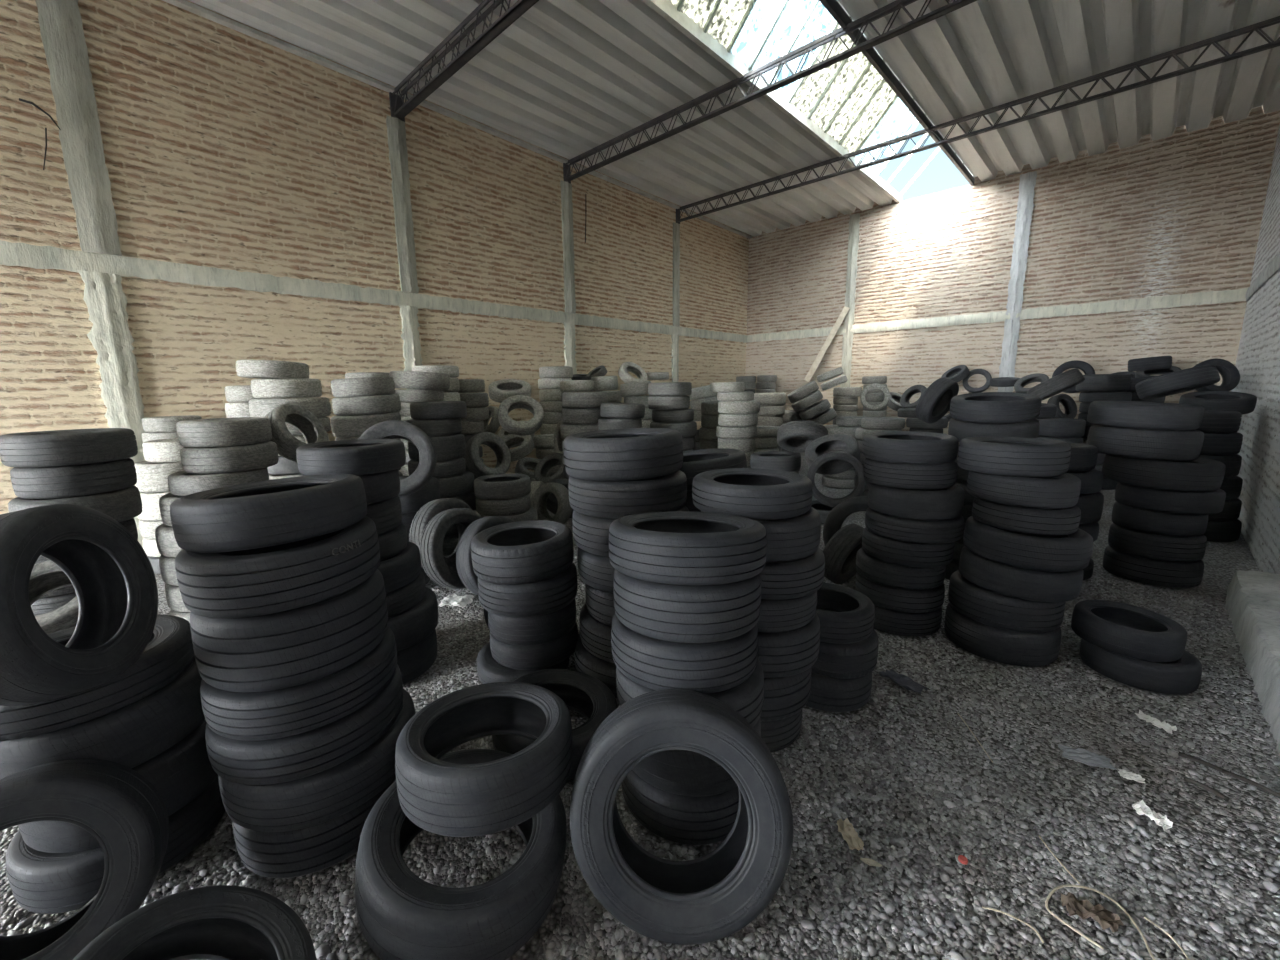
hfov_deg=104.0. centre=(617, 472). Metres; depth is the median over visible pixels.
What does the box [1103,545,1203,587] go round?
tire
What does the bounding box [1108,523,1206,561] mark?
tire
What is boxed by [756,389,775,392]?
tire
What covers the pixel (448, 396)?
tire
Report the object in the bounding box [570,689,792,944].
tire
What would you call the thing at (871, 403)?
tire
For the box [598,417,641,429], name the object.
tire
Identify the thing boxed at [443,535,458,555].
tire
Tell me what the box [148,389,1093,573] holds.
pile
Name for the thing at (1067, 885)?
string
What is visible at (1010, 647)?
tire
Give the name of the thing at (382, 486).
tire
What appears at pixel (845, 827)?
scrap
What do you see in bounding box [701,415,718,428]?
tire
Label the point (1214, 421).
tire
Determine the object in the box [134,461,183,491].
tire
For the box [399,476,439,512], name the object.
tire
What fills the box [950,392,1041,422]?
tire
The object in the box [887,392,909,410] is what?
tire
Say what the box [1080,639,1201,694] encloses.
tire
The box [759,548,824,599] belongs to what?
tire
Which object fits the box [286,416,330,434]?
tire
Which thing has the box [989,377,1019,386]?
tire
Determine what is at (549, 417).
tire
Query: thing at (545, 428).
tire
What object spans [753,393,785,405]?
tire
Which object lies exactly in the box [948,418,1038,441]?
tire
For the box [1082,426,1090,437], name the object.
tire
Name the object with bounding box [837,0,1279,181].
ceiling
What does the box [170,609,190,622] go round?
tire
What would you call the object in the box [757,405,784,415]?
tire
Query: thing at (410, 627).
tire
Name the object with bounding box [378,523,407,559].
tire
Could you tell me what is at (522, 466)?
tire
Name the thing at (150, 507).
tire
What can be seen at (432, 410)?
tire
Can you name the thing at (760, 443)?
tire
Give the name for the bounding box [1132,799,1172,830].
scrap
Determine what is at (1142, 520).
tire
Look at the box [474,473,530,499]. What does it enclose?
tire
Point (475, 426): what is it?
tire
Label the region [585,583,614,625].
tire
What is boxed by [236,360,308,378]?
tire
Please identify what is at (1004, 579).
tire
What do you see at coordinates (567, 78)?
ceiling
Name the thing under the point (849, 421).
tire
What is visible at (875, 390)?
tire
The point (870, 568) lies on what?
tire
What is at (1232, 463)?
tire
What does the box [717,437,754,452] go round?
tire
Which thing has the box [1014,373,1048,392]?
tire
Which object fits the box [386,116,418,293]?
pillar
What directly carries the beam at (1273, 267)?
attached to the wall at (1258, 356)
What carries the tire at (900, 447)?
on the tire at (907, 476)
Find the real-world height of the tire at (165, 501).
0.218 m
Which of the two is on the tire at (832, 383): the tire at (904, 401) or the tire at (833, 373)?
the tire at (833, 373)
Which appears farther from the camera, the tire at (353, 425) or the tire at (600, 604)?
the tire at (353, 425)
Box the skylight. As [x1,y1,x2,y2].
[670,0,974,195]
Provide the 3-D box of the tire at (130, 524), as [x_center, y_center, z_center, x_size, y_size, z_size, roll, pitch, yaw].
[-3.853,0.467,3.549,0.637,0.199,0.637,0,10,4]
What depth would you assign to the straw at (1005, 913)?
1.67 m
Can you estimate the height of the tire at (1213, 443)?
0.235 m
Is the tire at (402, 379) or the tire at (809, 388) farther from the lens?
the tire at (809, 388)
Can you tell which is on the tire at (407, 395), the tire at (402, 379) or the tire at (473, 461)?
the tire at (402, 379)
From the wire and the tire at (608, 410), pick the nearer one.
the wire
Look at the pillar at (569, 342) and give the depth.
10.00 m
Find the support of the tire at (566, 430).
on the pile
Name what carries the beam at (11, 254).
attached to the wall at (224, 147)
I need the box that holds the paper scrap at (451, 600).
[439,593,473,607]
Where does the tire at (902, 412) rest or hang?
on the tire at (910, 422)
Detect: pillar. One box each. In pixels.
[35,0,121,255]
[77,270,145,548]
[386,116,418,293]
[399,305,422,370]
[560,180,575,313]
[563,323,576,374]
[671,334,678,381]
[673,222,679,326]
[840,213,859,386]
[998,171,1036,391]
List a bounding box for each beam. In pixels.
[0,240,746,342]
[746,287,1248,342]
[1245,253,1279,300]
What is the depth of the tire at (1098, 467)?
8.19 m
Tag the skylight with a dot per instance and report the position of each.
(848, 99)
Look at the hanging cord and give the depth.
9.98 m
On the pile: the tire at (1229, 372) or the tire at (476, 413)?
the tire at (1229, 372)
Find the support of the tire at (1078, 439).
on the pile
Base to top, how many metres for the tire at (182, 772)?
0.257 m
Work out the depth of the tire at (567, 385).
8.49 m
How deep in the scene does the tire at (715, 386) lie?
7.19 m
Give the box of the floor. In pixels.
[0,452,1279,959]
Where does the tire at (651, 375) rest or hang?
on the pile
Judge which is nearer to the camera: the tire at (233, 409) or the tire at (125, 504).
the tire at (125, 504)
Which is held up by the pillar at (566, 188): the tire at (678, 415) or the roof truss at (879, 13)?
the roof truss at (879, 13)
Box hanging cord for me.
[585,194,585,242]
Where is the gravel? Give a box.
[0,550,1279,959]
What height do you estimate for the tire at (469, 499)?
0.222 m
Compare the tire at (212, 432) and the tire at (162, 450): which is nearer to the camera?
the tire at (212, 432)
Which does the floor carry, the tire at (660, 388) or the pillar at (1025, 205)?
the pillar at (1025, 205)
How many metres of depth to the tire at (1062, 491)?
3.04 m
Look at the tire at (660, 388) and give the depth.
6.96 m
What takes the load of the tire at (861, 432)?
on the pile
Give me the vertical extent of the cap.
0.012 m
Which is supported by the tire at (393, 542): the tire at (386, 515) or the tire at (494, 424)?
the tire at (386, 515)
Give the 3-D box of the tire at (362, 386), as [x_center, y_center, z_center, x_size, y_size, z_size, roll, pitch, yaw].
[-2.531,-0.853,4.987,0.570,0.198,0.570,4,11,25]
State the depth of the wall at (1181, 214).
10.33 m
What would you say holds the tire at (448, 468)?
on the tire at (463, 484)
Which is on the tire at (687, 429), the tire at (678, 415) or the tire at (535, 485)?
the tire at (678, 415)
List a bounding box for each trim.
[162,0,751,238]
[641,0,900,202]
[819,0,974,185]
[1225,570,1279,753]
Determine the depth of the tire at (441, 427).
5.31 m
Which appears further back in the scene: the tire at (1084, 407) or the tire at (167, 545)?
the tire at (1084, 407)
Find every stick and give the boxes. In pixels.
[1178,752,1221,772]
[1184,777,1229,801]
[1222,769,1279,797]
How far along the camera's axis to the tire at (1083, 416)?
8.30 m
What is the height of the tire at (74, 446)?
0.210 m
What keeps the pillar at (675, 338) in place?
on the floor
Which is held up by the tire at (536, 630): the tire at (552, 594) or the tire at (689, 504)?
the tire at (552, 594)
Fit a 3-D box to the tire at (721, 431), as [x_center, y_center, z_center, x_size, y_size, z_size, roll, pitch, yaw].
[1.781,-0.613,7.479,0.595,0.168,0.595,0,10,8]
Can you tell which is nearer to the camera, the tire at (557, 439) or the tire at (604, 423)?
the tire at (604, 423)
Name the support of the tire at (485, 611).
on the floor
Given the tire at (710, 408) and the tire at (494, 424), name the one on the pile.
the tire at (494, 424)
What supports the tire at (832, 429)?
on the pile
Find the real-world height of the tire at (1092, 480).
0.188 m
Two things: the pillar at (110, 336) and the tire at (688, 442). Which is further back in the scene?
the tire at (688, 442)
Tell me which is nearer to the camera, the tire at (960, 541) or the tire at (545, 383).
the tire at (960, 541)
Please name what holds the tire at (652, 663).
on the tire at (747, 697)
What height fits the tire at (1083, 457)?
0.217 m
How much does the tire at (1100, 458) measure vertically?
0.203 m
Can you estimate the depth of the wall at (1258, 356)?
5.97 m
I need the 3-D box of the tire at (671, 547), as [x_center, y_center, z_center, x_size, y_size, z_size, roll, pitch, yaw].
[0.284,0.295,2.071,0.642,0.244,0.645,0,10,6]
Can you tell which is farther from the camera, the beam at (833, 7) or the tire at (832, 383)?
the tire at (832, 383)
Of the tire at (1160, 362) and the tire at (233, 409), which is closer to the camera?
the tire at (233, 409)
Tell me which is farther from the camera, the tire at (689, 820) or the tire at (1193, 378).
the tire at (1193, 378)
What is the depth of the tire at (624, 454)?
2.74 m
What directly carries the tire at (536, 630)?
on the tire at (531, 657)
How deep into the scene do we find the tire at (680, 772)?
1.92 m
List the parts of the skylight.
pane, pane, pane, pane, pane, pane, pane, pane, pane, pane, pane, pane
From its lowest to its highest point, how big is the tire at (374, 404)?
0.194 m
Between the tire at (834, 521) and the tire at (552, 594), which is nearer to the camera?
the tire at (552, 594)
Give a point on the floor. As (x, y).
(1221, 560)
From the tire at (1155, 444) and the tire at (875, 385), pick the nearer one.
the tire at (1155, 444)
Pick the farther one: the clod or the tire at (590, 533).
the tire at (590, 533)
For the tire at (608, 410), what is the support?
on the tire at (604, 423)
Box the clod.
[1060,892,1123,931]
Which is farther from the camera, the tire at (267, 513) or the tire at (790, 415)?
the tire at (790, 415)
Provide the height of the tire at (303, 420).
0.519 m
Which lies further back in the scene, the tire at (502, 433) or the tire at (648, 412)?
the tire at (648, 412)
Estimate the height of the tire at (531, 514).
0.204 m
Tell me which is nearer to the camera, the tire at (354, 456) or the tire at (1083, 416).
the tire at (354, 456)
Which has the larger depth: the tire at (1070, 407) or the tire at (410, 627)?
the tire at (1070, 407)
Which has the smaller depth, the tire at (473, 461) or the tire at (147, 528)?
the tire at (147, 528)
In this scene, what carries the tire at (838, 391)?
on the tire at (836, 400)
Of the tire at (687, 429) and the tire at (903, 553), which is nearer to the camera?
the tire at (903, 553)
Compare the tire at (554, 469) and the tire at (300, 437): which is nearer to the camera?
the tire at (300, 437)
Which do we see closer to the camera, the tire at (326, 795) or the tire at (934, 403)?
the tire at (326, 795)
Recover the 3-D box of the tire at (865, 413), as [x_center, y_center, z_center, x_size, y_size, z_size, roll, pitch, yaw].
[6.438,-1.453,12.515,0.530,0.184,0.530,0,10,6]
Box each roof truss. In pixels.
[389,0,538,121]
[563,0,976,183]
[676,16,1279,223]
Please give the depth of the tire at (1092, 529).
4.43 m
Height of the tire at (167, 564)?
0.212 m
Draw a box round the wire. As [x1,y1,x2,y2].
[19,98,60,169]
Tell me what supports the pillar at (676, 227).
on the beam at (11, 254)
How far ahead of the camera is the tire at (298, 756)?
1.79 m
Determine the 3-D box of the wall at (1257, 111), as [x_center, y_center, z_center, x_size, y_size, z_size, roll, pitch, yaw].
[9.497,-6.196,9.507,4.442,0.200,0.188,8,13,43]
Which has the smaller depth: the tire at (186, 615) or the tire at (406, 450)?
the tire at (186, 615)
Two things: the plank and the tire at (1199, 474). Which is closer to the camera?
the tire at (1199, 474)
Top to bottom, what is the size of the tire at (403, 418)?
0.186 m
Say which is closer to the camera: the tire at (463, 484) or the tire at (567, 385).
the tire at (463, 484)
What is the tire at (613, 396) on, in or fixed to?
on the pile
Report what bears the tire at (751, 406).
on the tire at (730, 420)
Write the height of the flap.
0.032 m
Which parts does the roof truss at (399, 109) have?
plate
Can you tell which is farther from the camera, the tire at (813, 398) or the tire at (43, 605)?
the tire at (813, 398)
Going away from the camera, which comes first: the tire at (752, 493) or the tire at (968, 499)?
the tire at (752, 493)
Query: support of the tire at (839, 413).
on the pile
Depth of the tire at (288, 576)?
1.70 m
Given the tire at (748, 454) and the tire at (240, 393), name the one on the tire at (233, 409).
the tire at (240, 393)
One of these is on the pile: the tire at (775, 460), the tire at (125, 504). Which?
the tire at (775, 460)
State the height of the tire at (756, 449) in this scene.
0.221 m
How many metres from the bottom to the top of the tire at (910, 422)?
0.209 m
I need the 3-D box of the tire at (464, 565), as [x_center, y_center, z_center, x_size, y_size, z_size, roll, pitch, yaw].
[-1.086,0.737,4.398,0.293,0.708,0.703,5,11,33]
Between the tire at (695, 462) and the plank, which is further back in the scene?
the plank
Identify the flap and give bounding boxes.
[879,669,927,693]
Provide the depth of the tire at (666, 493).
2.77 m
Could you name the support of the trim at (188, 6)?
attached to the wall at (224, 147)
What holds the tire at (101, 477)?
on the tire at (125, 504)
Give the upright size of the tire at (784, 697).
0.227 m
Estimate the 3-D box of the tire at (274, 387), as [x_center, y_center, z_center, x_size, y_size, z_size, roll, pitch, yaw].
[-3.404,-0.866,5.156,0.611,0.189,0.611,-7,11,-30]
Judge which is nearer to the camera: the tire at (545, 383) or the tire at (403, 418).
the tire at (403, 418)
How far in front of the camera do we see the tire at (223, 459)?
3.71 m
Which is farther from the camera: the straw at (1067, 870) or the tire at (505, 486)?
the tire at (505, 486)
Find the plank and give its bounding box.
[804,306,849,381]
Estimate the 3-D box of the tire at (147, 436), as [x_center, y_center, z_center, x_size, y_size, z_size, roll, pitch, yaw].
[-4.982,-0.389,5.604,0.510,0.146,0.510,-1,10,2]
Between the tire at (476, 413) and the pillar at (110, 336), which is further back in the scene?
the tire at (476, 413)
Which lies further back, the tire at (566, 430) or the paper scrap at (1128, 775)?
the tire at (566, 430)
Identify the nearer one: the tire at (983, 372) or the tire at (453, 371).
the tire at (453, 371)
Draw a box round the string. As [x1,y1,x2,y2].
[1045,884,1155,959]
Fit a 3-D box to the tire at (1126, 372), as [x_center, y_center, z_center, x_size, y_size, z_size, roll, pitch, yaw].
[9.641,-1.756,9.507,0.530,0.322,0.531,-9,13,-40]
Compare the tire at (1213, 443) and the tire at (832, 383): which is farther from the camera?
the tire at (832, 383)
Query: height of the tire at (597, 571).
0.213 m
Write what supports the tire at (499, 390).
on the tire at (514, 427)
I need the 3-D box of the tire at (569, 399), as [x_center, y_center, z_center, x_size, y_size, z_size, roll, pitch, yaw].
[-0.450,-1.012,6.947,0.637,0.205,0.637,-6,11,-28]
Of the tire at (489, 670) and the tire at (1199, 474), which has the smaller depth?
the tire at (489, 670)
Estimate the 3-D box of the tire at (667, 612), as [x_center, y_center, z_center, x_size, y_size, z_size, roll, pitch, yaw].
[0.288,0.498,2.105,0.609,0.251,0.613,0,10,9]
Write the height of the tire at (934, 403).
0.618 m
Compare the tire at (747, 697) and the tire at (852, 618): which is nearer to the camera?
the tire at (747, 697)
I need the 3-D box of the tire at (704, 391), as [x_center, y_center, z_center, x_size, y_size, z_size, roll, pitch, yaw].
[1.643,-1.527,9.484,0.607,0.300,0.597,0,10,8]
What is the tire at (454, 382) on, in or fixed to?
on the tire at (448, 396)
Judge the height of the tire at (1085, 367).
0.626 m
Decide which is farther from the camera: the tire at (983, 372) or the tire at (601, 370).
the tire at (983, 372)
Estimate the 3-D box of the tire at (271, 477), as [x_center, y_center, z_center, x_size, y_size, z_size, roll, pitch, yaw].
[-3.390,0.086,5.313,0.651,0.194,0.651,-10,13,-43]
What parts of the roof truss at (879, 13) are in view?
plate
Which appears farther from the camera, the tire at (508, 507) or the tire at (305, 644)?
the tire at (508, 507)
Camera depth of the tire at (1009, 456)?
3.06 m
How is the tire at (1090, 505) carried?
on the tire
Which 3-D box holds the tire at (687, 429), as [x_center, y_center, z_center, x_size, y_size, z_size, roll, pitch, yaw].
[0.819,-0.638,7.311,0.683,0.202,0.683,-10,13,-43]
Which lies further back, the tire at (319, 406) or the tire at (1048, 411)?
the tire at (1048, 411)
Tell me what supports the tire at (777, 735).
on the floor
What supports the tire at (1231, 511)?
on the tire at (1216, 531)
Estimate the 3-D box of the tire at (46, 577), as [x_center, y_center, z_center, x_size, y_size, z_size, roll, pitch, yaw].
[-3.329,0.755,2.952,0.520,0.429,0.508,-4,10,-19]
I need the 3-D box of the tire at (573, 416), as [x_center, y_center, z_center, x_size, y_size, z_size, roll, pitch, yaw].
[-0.473,-0.795,6.981,0.599,0.221,0.599,3,11,25]
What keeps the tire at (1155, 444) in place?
on the tire at (1199, 474)
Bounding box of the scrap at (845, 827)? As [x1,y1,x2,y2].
[837,818,863,850]
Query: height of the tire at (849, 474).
0.171 m
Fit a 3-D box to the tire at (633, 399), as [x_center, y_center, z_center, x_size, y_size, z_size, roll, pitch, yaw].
[0.423,-1.326,9.363,0.597,0.212,0.597,1,10,10]
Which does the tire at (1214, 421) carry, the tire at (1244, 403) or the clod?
the tire at (1244, 403)
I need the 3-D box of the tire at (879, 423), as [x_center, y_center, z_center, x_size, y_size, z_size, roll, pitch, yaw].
[4.071,-0.754,7.665,0.595,0.158,0.595,-10,13,-43]
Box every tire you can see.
[0,428,137,467]
[0,504,157,705]
[0,614,194,741]
[0,659,204,778]
[0,759,168,959]
[6,777,225,913]
[8,486,142,521]
[10,458,136,498]
[18,719,217,852]
[29,560,77,633]
[31,592,75,615]
[34,518,137,564]
[42,585,74,596]
[73,885,315,959]
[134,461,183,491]
[137,491,169,520]
[139,520,162,538]
[142,415,201,431]
[142,431,178,442]
[142,438,183,461]
[143,538,160,556]
[155,523,181,556]
[159,493,182,525]
[159,555,178,585]
[165,583,190,611]
[168,467,268,495]
[170,474,366,552]
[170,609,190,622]
[175,516,379,617]
[176,417,271,446]
[180,441,278,473]
[190,569,387,691]
[200,626,396,740]
[205,664,402,784]
[218,689,415,831]
[225,385,260,401]
[225,402,250,417]
[232,778,395,877]
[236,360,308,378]
[249,397,330,416]
[251,378,321,397]
[265,404,327,461]
[269,473,302,479]
[278,433,328,455]
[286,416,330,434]
[296,439,405,475]
[301,469,399,503]
[330,412,400,437]
[331,376,394,396]
[332,394,400,415]
[335,437,400,440]
[345,372,388,377]
[355,749,566,959]
[359,420,435,496]
[366,495,401,534]
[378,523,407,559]
[378,541,420,592]
[386,571,425,617]
[388,587,437,650]
[389,371,449,389]
[390,389,443,401]
[395,682,572,836]
[397,629,436,684]
[398,401,429,415]
[399,465,408,475]
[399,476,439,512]
[401,416,411,420]
[401,439,407,448]
[401,511,417,540]
[405,418,461,436]
[405,449,410,464]
[408,433,465,460]
[408,457,465,477]
[409,498,471,572]
[410,401,466,419]
[412,365,458,376]
[419,508,482,588]
[421,567,429,583]
[437,471,473,497]
[440,492,475,509]
[443,377,459,391]
[443,392,459,400]
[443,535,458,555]
[456,516,513,594]
[458,379,484,392]
[459,393,488,407]
[460,407,488,420]
[461,420,483,434]
[464,432,510,476]
[471,520,573,583]
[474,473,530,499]
[476,494,530,515]
[477,642,568,683]
[478,562,576,617]
[480,507,537,521]
[483,406,499,432]
[484,609,488,627]
[488,379,530,402]
[488,599,575,645]
[490,623,577,669]
[492,669,617,778]
[497,421,534,447]
[498,395,543,435]
[503,434,533,461]
[515,457,550,481]
[529,481,543,506]
[532,434,553,448]
[532,483,571,523]
[534,453,564,482]
[536,448,554,458]
[538,378,571,388]
[539,366,572,378]
[539,389,563,400]
[539,401,561,411]
[539,459,560,471]
[540,423,556,434]
[543,412,562,423]
[546,479,573,517]
[554,420,563,453]
[560,380,593,391]
[560,424,597,439]
[562,392,607,407]
[562,407,603,424]
[563,428,682,480]
[568,470,686,518]
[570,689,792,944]
[571,374,590,379]
[572,506,688,556]
[574,633,616,697]
[577,547,614,592]
[579,603,613,662]
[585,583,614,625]
[588,365,606,376]
[591,376,617,391]
[595,391,621,401]
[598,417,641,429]
[600,403,644,418]
[609,511,766,584]
[611,613,757,693]
[613,569,760,642]
[616,658,763,726]
[618,362,647,383]
[620,381,650,396]
[621,770,738,844]
[624,395,649,407]
[632,718,760,796]
[641,408,652,419]
[642,419,653,427]
[646,372,668,379]
[648,382,691,395]
[648,395,689,409]
[650,421,696,436]
[652,409,693,422]
[679,448,746,490]
[682,436,694,449]
[685,491,700,511]
[688,385,717,399]
[690,396,717,410]
[692,468,812,519]
[693,411,701,421]
[699,427,718,440]
[700,439,716,448]
[701,401,719,415]
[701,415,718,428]
[701,507,820,561]
[710,382,744,391]
[716,425,756,438]
[717,391,753,400]
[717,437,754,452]
[718,400,759,413]
[718,413,757,426]
[736,376,755,382]
[745,383,755,388]
[745,451,753,465]
[750,451,800,471]
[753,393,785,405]
[753,447,778,452]
[754,437,778,448]
[756,382,775,388]
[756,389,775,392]
[756,415,782,425]
[756,426,778,437]
[757,375,776,381]
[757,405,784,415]
[757,591,816,631]
[757,613,819,677]
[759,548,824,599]
[760,667,810,721]
[761,710,801,752]
[777,420,827,451]
[782,410,801,422]
[787,381,818,402]
[791,390,822,411]
[799,399,830,420]
[805,434,859,474]
[805,672,871,712]
[807,408,836,424]
[807,451,866,506]
[811,500,833,523]
[811,610,878,678]
[816,582,874,643]
[817,367,843,382]
[821,375,847,390]
[822,468,856,478]
[822,476,854,488]
[822,523,863,583]
[823,496,868,574]
[824,425,860,437]
[833,387,861,396]
[833,397,857,404]
[833,405,857,410]
[836,411,856,417]
[836,416,864,426]
[855,427,901,439]
[855,572,944,612]
[856,548,945,589]
[860,383,889,410]
[861,417,904,429]
[862,376,886,383]
[862,431,958,463]
[862,527,954,567]
[863,384,886,392]
[863,402,886,410]
[863,410,885,416]
[864,458,957,488]
[865,393,884,401]
[865,507,964,543]
[868,483,964,519]
[873,605,941,636]
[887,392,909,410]
[897,408,916,417]
[900,385,926,407]
[906,417,947,428]
[909,428,942,433]
[915,378,958,423]
[941,365,969,382]
[943,410,951,421]
[944,603,1060,666]
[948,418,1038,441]
[948,570,1064,631]
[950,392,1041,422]
[954,458,968,482]
[955,527,964,544]
[956,481,973,504]
[957,436,1070,476]
[959,546,1082,601]
[962,369,991,392]
[963,516,1092,571]
[967,470,1080,508]
[972,497,1080,534]
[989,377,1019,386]
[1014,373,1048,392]
[1027,368,1084,399]
[1036,403,1056,418]
[1038,418,1085,437]
[1038,436,1082,443]
[1047,394,1076,418]
[1052,360,1094,392]
[1066,469,1102,493]
[1067,442,1097,471]
[1071,600,1186,661]
[1076,374,1131,391]
[1076,492,1103,523]
[1078,413,1092,425]
[1078,522,1098,541]
[1079,391,1131,402]
[1079,402,1089,412]
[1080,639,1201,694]
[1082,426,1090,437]
[1083,559,1093,579]
[1087,401,1203,429]
[1087,424,1203,460]
[1094,464,1102,471]
[1096,453,1105,464]
[1101,477,1117,489]
[1102,454,1225,491]
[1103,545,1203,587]
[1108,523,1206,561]
[1111,502,1207,535]
[1112,371,1135,377]
[1115,482,1225,514]
[1125,378,1149,391]
[1128,356,1171,371]
[1131,392,1165,402]
[1135,365,1219,399]
[1135,366,1180,377]
[1179,391,1256,414]
[1194,358,1239,391]
[1196,410,1241,432]
[1199,454,1241,476]
[1200,432,1242,454]
[1204,519,1241,541]
[1208,498,1241,520]
[1220,476,1242,499]
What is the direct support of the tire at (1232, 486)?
on the tire at (1231, 511)
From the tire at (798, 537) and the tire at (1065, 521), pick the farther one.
the tire at (1065, 521)
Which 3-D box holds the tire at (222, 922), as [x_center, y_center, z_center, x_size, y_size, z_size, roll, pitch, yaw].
[-1.123,1.405,1.284,0.589,0.421,0.601,-4,10,-18]
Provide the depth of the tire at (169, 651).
1.76 m
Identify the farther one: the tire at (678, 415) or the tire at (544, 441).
the tire at (544, 441)
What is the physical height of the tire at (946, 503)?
0.205 m
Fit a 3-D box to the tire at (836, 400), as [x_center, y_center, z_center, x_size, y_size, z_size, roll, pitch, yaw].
[5.878,-1.846,12.876,0.588,0.196,0.588,-8,12,-36]
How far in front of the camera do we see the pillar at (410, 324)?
7.68 m
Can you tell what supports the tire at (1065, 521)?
on the tire at (1070, 552)
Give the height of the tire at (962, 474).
0.180 m
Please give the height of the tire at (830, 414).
0.431 m
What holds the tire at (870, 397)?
on the tire at (871, 403)
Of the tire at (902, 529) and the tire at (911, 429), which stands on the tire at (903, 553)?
the tire at (902, 529)
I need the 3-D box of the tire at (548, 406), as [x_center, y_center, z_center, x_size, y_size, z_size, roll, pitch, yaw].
[-1.132,-1.224,9.219,0.621,0.190,0.621,6,12,37]
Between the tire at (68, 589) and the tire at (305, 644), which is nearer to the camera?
the tire at (305, 644)
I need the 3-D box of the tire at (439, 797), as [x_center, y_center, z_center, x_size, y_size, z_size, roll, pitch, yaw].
[-0.475,1.010,1.833,0.619,0.261,0.624,-2,10,-6]
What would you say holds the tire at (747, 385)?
on the pile
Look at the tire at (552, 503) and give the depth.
6.38 m
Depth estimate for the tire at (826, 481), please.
8.68 m
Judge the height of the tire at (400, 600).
0.148 m
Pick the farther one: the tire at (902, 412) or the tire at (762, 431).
the tire at (902, 412)
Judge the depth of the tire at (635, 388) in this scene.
9.07 m
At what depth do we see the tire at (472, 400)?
7.32 m
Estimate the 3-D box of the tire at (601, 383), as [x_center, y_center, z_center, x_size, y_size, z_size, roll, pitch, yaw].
[-0.284,-1.752,9.879,0.594,0.302,0.590,-2,10,-4]
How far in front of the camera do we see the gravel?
1.96 m
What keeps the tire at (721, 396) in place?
on the tire at (751, 406)
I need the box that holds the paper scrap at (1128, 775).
[1118,769,1144,782]
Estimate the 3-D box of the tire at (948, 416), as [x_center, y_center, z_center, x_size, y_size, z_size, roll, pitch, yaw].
[7.575,-1.351,11.585,0.466,0.422,0.509,-6,11,-26]
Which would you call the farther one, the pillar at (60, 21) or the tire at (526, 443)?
the tire at (526, 443)
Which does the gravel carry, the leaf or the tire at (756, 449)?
the leaf
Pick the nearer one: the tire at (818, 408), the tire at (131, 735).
the tire at (131, 735)
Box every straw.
[957,713,992,762]
[982,906,1043,942]
[1039,836,1079,883]
[1144,917,1189,959]
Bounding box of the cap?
[958,855,967,864]
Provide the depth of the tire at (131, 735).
1.78 m
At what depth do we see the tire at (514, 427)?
6.71 m
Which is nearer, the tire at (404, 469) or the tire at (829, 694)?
the tire at (829, 694)
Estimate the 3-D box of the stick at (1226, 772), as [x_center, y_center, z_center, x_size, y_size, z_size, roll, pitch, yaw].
[2.787,1.366,2.195,0.018,0.025,0.172,-6,11,-26]
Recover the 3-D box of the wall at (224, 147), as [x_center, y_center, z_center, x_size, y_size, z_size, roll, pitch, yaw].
[-3.727,-2.479,7.280,0.250,6.210,21.984,8,13,43]
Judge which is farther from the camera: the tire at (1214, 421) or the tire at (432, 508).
the tire at (1214, 421)
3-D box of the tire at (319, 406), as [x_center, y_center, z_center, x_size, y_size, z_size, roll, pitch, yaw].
[-3.391,-0.672,5.195,0.714,0.199,0.714,-5,10,-23]
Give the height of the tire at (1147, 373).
0.360 m
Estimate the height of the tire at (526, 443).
0.408 m
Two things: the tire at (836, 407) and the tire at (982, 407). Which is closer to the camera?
the tire at (982, 407)
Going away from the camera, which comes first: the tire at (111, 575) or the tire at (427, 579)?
the tire at (111, 575)
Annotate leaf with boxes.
[860,858,881,866]
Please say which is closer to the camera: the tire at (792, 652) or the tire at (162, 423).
the tire at (792, 652)
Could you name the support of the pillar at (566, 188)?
on the beam at (11, 254)
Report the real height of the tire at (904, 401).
0.583 m
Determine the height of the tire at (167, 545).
0.214 m
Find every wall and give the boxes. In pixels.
[0,0,748,514]
[746,110,1279,455]
[750,196,901,236]
[974,106,1270,183]
[1231,124,1279,573]
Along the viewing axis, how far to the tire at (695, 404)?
9.29 m
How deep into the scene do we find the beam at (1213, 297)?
10.40 m
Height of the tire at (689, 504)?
0.181 m
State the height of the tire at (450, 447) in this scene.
0.260 m
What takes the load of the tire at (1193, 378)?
on the tire at (1244, 403)
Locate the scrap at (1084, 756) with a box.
[1058,744,1115,769]
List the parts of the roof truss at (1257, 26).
plate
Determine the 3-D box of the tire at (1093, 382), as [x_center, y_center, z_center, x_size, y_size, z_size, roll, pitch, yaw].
[8.017,-1.476,8.250,0.655,0.278,0.655,-1,10,3]
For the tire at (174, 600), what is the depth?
3.69 m
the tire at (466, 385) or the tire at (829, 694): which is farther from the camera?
the tire at (466, 385)
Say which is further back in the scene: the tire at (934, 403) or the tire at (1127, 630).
the tire at (934, 403)
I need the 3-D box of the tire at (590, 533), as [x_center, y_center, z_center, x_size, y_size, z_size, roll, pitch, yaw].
[0.085,0.322,3.117,0.751,0.222,0.751,8,13,43]
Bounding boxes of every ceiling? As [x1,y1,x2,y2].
[188,0,892,236]
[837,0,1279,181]
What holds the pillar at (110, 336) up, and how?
on the floor
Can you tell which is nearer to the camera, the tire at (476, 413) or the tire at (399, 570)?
the tire at (399, 570)

